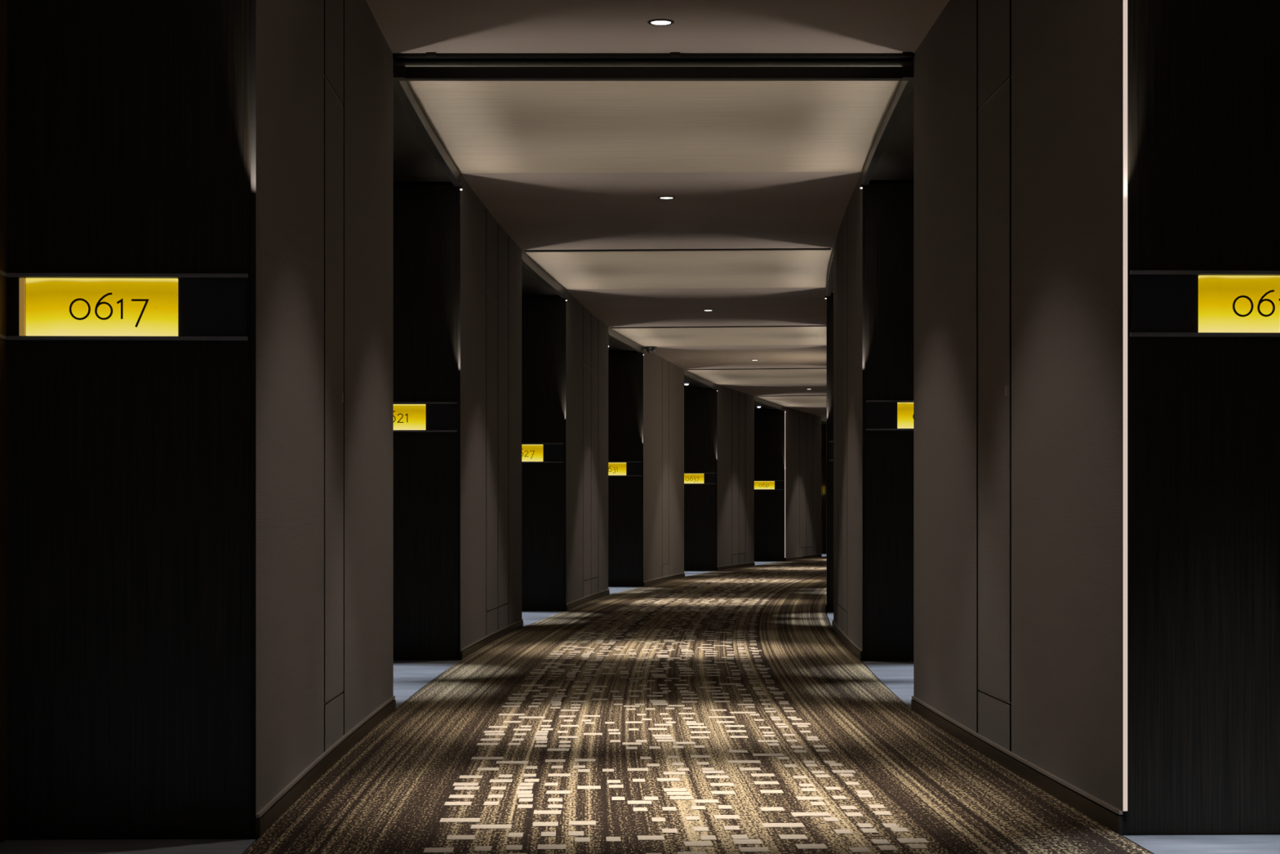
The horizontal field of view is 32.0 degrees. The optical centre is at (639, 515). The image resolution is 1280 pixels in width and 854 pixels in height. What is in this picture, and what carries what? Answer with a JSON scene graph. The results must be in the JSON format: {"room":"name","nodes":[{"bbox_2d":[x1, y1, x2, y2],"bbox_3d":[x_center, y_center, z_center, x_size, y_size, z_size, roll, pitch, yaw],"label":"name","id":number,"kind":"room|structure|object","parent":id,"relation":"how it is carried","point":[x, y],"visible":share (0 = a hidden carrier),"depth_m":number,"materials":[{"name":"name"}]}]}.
{"room":"hotel corridor","nodes":[
{"label":"hotel corridor","id":0,"kind":"room"},
{"bbox_2d":[0,0,8,843],"bbox_3d":[-1.408,-0.616,4.380,0.771,3.071,3.709,0,0,-2],"label":"wall","id":1,"kind":"structure","parent":0,"point":[3,3],"depth_m":6.16,"materials":[{"name":"brown wood"}]},
{"bbox_2d":[7,0,393,840],"bbox_3d":[-1.496,-0.616,8.241,0.857,3.071,4.077,0,0,0],"label":"wall","id":2,"kind":"structure","parent":0,"point":[200,533],"depth_m":6.22,"materials":[{"name":"black wood"}]},
{"bbox_2d":[0,270,248,340],"bbox_3d":[-1.425,-0.579,6.062,0.678,0.185,0.300,0,0,-2],"label":"room sign","id":3,"kind":"object","parent":2,"relation":"attached to","point":[41,306],"visible":1,"depth_m":6.20,"materials":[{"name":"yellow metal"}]},
{"bbox_2d":[256,696,395,839],"bbox_3d":[-1.103,0.866,8.245,0.026,0.068,4.071,0,0,-1],"label":"baseboard","id":4,"kind":"structure","parent":2,"relation":"attached to","point":[285,798],"depth_m":7.55,"materials":[{"name":"grey"}]},
{"bbox_2d":[393,88,451,182],"bbox_3d":[-1.536,-0.616,12.075,0.784,3.071,3.651,0,0,0],"label":"wall","id":5,"kind":"structure","parent":0,"point":[414,161],"depth_m":12.82,"materials":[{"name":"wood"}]},
{"bbox_2d":[393,58,461,186],"bbox_3d":[-1.146,-2.079,12.065,0.053,0.083,3.571,0,0,0],"label":"trim","id":6,"kind":"structure","parent":5,"relation":"attached to","point":[402,88],"depth_m":11.95,"materials":[{"name":"grey"}]},
{"bbox_2d":[393,173,521,660],"bbox_3d":[-1.431,-0.616,15.872,0.803,3.071,4.014,0,0,2],"label":"wall","id":7,"kind":"structure","parent":0,"point":[457,272],"depth_m":13.87,"materials":[{"name":"black wood"}]},
{"bbox_2d":[393,401,457,431],"bbox_3d":[-1.478,-0.610,13.722,0.678,0.185,0.300,0,0,2],"label":"room sign","id":8,"kind":"object","parent":7,"relation":"attached to","point":[408,416],"visible":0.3,"depth_m":13.85,"materials":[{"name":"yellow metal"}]},
{"bbox_2d":[460,619,523,660],"bbox_3d":[-1.031,0.866,15.855,0.026,0.068,4.014,0,0,2],"label":"baseboard","id":9,"kind":"structure","parent":7,"relation":"attached to","point":[483,642],"depth_m":15.52,"materials":[{"name":"grey"}]},
{"bbox_2d":[521,264,608,611],"bbox_3d":[-1.053,-0.616,21.540,0.805,3.071,7.420,0,0,5],"label":"wall","id":10,"kind":"structure","parent":0,"point":[565,346],"depth_m":21.01,"materials":[{"name":"black wood"}]},
{"bbox_2d":[521,443,564,462],"bbox_3d":[-1.066,-0.586,20.860,0.678,0.185,0.300,0,0,4],"label":"room sign","id":11,"kind":"object","parent":10,"relation":"attached to","point":[531,452],"visible":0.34,"depth_m":20.98,"materials":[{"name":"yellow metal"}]},
{"bbox_2d":[521,249,566,297],"bbox_3d":[-0.839,-2.079,19.416,0.050,0.083,3.121,0,0,5],"label":"trim","id":12,"kind":"structure","parent":10,"relation":"attached to","point":[526,261],"depth_m":19.26,"materials":[{"name":"grey"}]},
{"bbox_2d":[565,588,609,610],"bbox_3d":[-0.528,0.866,23.085,0.028,0.068,4.244,0,0,5],"label":"baseboard","id":13,"kind":"structure","parent":10,"relation":"attached to","point":[571,605],"depth_m":22.87,"materials":[{"name":"grey"}]},
{"bbox_2d":[608,336,634,351],"bbox_3d":[-0.569,-0.616,26.671,0.766,3.071,2.966,0,0,8],"label":"wall","id":14,"kind":"structure","parent":0,"point":[615,345],"depth_m":27.41,"materials":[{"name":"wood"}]},
{"bbox_2d":[608,327,644,352],"bbox_3d":[-0.176,-2.079,26.632,0.049,0.083,2.888,0,0,8],"label":"trim","id":15,"kind":"structure","parent":14,"relation":"attached to","point":[612,334],"depth_m":26.52,"materials":[{"name":"grey"}]},
{"bbox_2d":[0,553,1279,853],"bbox_3d":[2.570,0.960,27.273,6.927,0.120,58.228,0,0,7],"label":"floor","id":16,"kind":"structure","parent":0,"point":[410,677],"depth_m":6.17,"materials":[{"name":"grey concrete"}]},
{"bbox_2d":[244,556,1153,853],"bbox_3d":[2.579,0.906,27.276,5.300,0.028,57.903,0,0,7],"label":"carpet","id":17,"kind":"object","parent":16,"relation":"on","point":[725,711],"visible":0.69,"depth_m":8.17,"materials":[{"name":"brown carpet"}]},
{"bbox_2d":[608,346,684,586],"bbox_3d":[-0.058,-0.616,30.311,0.806,3.071,4.433,0,0,8],"label":"wall","id":18,"kind":"structure","parent":0,"point":[646,392],"depth_m":28.28,"materials":[{"name":"black"}]},
{"bbox_2d":[608,461,641,475],"bbox_3d":[-0.335,-0.584,27.969,0.678,0.185,0.300,0,0,7],"label":"room sign","id":19,"kind":"object","parent":18,"relation":"attached to","point":[615,468],"visible":0.57,"depth_m":28.08,"materials":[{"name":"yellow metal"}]},
{"bbox_2d":[643,572,684,586],"bbox_3d":[0.339,0.866,30.255,0.029,0.068,4.431,0,0,8],"label":"baseboard","id":20,"kind":"structure","parent":18,"relation":"attached to","point":[682,575],"depth_m":30.09,"materials":[{"name":"grey"}]},
{"bbox_2d":[365,0,949,417],"bbox_3d":[2.570,-2.166,27.273,6.927,0.110,58.228,0,0,7],"label":"ceiling","id":21,"kind":"structure","parent":0,"point":[762,177],"depth_m":13.24,"materials":[{"name":"beige paint"}]},
{"bbox_2d":[644,346,657,353],"bbox_3d":[0.138,-2.079,28.109,0.150,0.084,0.150,0,0,0],"label":"dome camera","id":22,"kind":"object","parent":21,"relation":"attached to","point":[650,349],"visible":1,"depth_m":28.06,"materials":[{"name":"grey plastic"}]},
{"bbox_2d":[392,52,914,80],"bbox_3d":[0.062,-2.067,10.292,2.396,0.108,0.137,0,0,0],"label":"air vent","id":23,"kind":"object","parent":21,"relation":"attached to","point":[428,66],"visible":1,"depth_m":10.30,"materials":[{"name":"black metal"}]},
{"bbox_2d":[647,18,674,25],"bbox_3d":[0.090,-2.118,9.600,0.114,0.006,0.114,0,0,0],"label":"recessed light","id":24,"kind":"object","parent":21,"relation":"in","point":[656,21],"visible":1,"depth_m":9.59,"materials":[{"name":"grey"}]},
{"bbox_2d":[657,195,675,199],"bbox_3d":[0.177,-2.118,14.900,0.114,0.006,0.114,0,0,0],"label":"recessed light","id":25,"kind":"object","parent":21,"relation":"in","point":[661,197],"visible":1,"depth_m":14.89,"materials":[{"name":"grey"}]},
{"bbox_2d":[684,376,709,387],"bbox_3d":[0.536,-0.616,34.399,0.772,3.071,3.881,0,0,9],"label":"ceiling","id":26,"kind":"structure","parent":0,"point":[692,384],"depth_m":35.26,"materials":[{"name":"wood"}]},
{"bbox_2d":[684,369,717,389],"bbox_3d":[0.925,-2.079,34.329,0.054,0.083,3.800,0,0,9],"label":"trim","id":27,"kind":"structure","parent":26,"relation":"attached to","point":[689,375],"depth_m":34.24,"materials":[{"name":"grey"}]},
{"bbox_2d":[684,384,754,570],"bbox_3d":[1.248,-0.616,38.031,0.799,3.071,3.599,0,0,13],"label":"wall","id":28,"kind":"structure","parent":0,"point":[719,424],"depth_m":36.35,"materials":[{"name":"black wood"}]},
{"bbox_2d":[684,472,715,484],"bbox_3d":[0.870,-0.597,36.130,0.678,0.185,0.300,0,0,10],"label":"room sign","id":29,"kind":"object","parent":28,"relation":"attached to","point":[689,477],"visible":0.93,"depth_m":36.24,"materials":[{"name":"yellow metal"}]},
{"bbox_2d":[716,561,755,570],"bbox_3d":[1.641,0.866,37.950,0.022,0.068,3.586,0,0,13],"label":"baseboard","id":30,"kind":"structure","parent":28,"relation":"attached to","point":[735,566],"depth_m":37.81,"materials":[{"name":"grey"}]},
{"bbox_2d":[754,401,776,409],"bbox_3d":[2.030,-0.616,41.746,0.772,3.071,4.066,0,0,12],"label":"wall","id":31,"kind":"structure","parent":0,"point":[756,404],"depth_m":42.71,"materials":[{"name":"paint"}]},
{"bbox_2d":[754,395,786,410],"bbox_3d":[2.414,-2.079,41.655,0.055,0.083,3.984,0,0,12],"label":"trim","id":32,"kind":"structure","parent":31,"relation":"attached to","point":[757,399],"depth_m":41.59,"materials":[{"name":"grey"}]},
{"bbox_2d":[754,406,821,561],"bbox_3d":[2.979,-0.616,45.922,0.806,3.071,4.582,0,0,13],"label":"wall","id":33,"kind":"structure","parent":0,"point":[802,429],"depth_m":43.84,"materials":[{"name":"black"}]},
{"bbox_2d":[754,480,784,489],"bbox_3d":[2.457,-0.589,43.550,0.678,0.185,0.300,0,0,13],"label":"room sign","id":34,"kind":"object","parent":33,"relation":"attached to","point":[758,484],"visible":0.88,"depth_m":43.67,"materials":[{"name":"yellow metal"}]},
{"bbox_2d":[784,410,785,557],"bbox_3d":[2.833,-0.644,43.598,0.012,2.951,0.006,0,0,13],"label":"light strip","id":35,"kind":"object","parent":33,"relation":"attached to","point":[784,411],"visible":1,"depth_m":43.59,"materials":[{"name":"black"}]},
{"bbox_2d":[785,553,822,560],"bbox_3d":[3.368,0.866,45.826,0.029,0.068,4.574,0,0,13],"label":"baseboard","id":36,"kind":"structure","parent":33,"relation":"attached to","point":[813,555],"depth_m":45.68,"materials":[{"name":"grey"}]},
{"bbox_2d":[821,421,826,553],"bbox_3d":[4.054,-0.616,50.120,0.772,3.071,4.151,0,0,16],"label":"wall","id":37,"kind":"structure","parent":0,"point":[823,423],"depth_m":52.02,"materials":[{"name":"brown wood"}]},
{"bbox_2d":[821,452,823,554],"bbox_3d":[4.075,-0.280,51.109,0.070,2.360,1.231,0,0,16],"label":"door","id":38,"kind":"structure","parent":37,"relation":"in","point":[822,453],"depth_m":51.65,"materials":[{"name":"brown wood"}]},
{"bbox_2d":[821,416,826,422],"bbox_3d":[4.433,-2.079,50.013,0.055,0.083,4.068,0,0,16],"label":"trim","id":39,"kind":"structure","parent":37,"relation":"attached to","point":[823,419],"depth_m":48.30,"materials":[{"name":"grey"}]},
{"bbox_2d":[826,293,833,612],"bbox_3d":[2.314,-0.616,22.824,0.804,3.071,4.170,0,0,5],"label":"wall","id":40,"kind":"structure","parent":0,"point":[829,300],"depth_m":20.79,"materials":[{"name":"black"}]},
{"bbox_2d":[825,597,826,612],"bbox_3d":[1.915,0.866,22.861,0.027,0.068,4.170,0,0,5],"label":"baseboard","id":41,"kind":"structure","parent":40,"relation":"attached to","point":[825,597],"depth_m":20.80,"materials":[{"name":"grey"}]},
{"bbox_2d":[831,279,833,293],"bbox_3d":[2.042,-0.616,19.228,0.768,3.071,3.110,0,0,4],"label":"wall","id":42,"kind":"structure","parent":0,"point":[832,290],"depth_m":20.36,"materials":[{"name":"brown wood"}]},
{"bbox_2d":[826,249,833,296],"bbox_3d":[1.648,-2.079,19.253,0.050,0.083,3.065,0,0,4],"label":"trim","id":43,"kind":"structure","parent":42,"relation":"attached to","point":[830,276],"depth_m":19.23,"materials":[{"name":"grey"}]},
{"bbox_2d":[829,440,833,461],"bbox_3d":[2.088,-0.599,20.618,0.678,0.185,0.300,0,0,4],"label":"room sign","id":44,"kind":"object","parent":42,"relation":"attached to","point":[831,442],"visible":0.02,"depth_m":20.78,"materials":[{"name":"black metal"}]},
{"bbox_2d":[833,173,913,661],"bbox_3d":[1.841,-0.616,15.739,0.802,3.071,3.943,0,0,2],"label":"wall","id":45,"kind":"structure","parent":0,"point":[873,246],"depth_m":13.79,"materials":[{"name":"black wood"}]},
{"bbox_2d":[831,620,862,661],"bbox_3d":[1.441,0.866,15.755,0.026,0.068,3.943,0,0,2],"label":"baseboard","id":46,"kind":"structure","parent":45,"relation":"attached to","point":[853,647],"depth_m":15.07,"materials":[{"name":"grey"}]},
{"bbox_2d":[866,400,913,430],"bbox_3d":[1.730,-0.617,13.638,0.678,0.185,0.300,0,0,2],"label":"room sign","id":47,"kind":"object","parent":45,"relation":"attached to","point":[881,415],"visible":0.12,"depth_m":13.78,"materials":[{"name":"black metal"}]},
{"bbox_2d":[870,88,913,180],"bbox_3d":[1.721,-0.616,12.032,0.770,3.071,3.552,0,0,2],"label":"wall","id":48,"kind":"structure","parent":0,"point":[895,162],"depth_m":12.74,"materials":[{"name":"brown paint"}]},
{"bbox_2d":[861,58,913,185],"bbox_3d":[1.326,-2.079,12.032,0.053,0.083,3.509,0,0,2],"label":"trim","id":49,"kind":"structure","parent":48,"relation":"attached to","point":[904,88],"depth_m":11.83,"materials":[{"name":"grey"}]},
{"bbox_2d":[913,0,1279,835],"bbox_3d":[1.694,-0.616,8.288,0.806,3.071,4.001,0,0,-1],"label":"wall","id":50,"kind":"structure","parent":0,"point":[1018,104],"depth_m":6.51,"materials":[{"name":"black"}]},
{"bbox_2d":[911,696,1122,835],"bbox_3d":[1.295,0.866,8.278,0.026,0.068,4.001,0,0,-1],"label":"baseboard","id":51,"kind":"structure","parent":50,"relation":"attached to","point":[1101,811],"depth_m":7.49,"materials":[{"name":"grey"}]},
{"bbox_2d":[1123,0,1127,811],"bbox_3d":[1.364,-0.644,6.276,0.012,2.951,0.006,0,0,0],"label":"light strip","id":52,"kind":"object","parent":50,"relation":"attached to","point":[1125,2],"visible":1,"depth_m":6.27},
{"bbox_3d":[1.840,-0.616,4.519,0.907,3.071,3.623,0,0,0],"label":"wall","id":53,"kind":"structure","parent":0,"visible":0},
{"bbox_2d":[1129,270,1279,337],"bbox_3d":[1.722,-0.596,6.151,0.678,0.185,0.300,0,0,-2],"label":"room sign","id":54,"kind":"object","parent":53,"relation":"attached to","point":[1163,303],"visible":1,"depth_m":6.28,"materials":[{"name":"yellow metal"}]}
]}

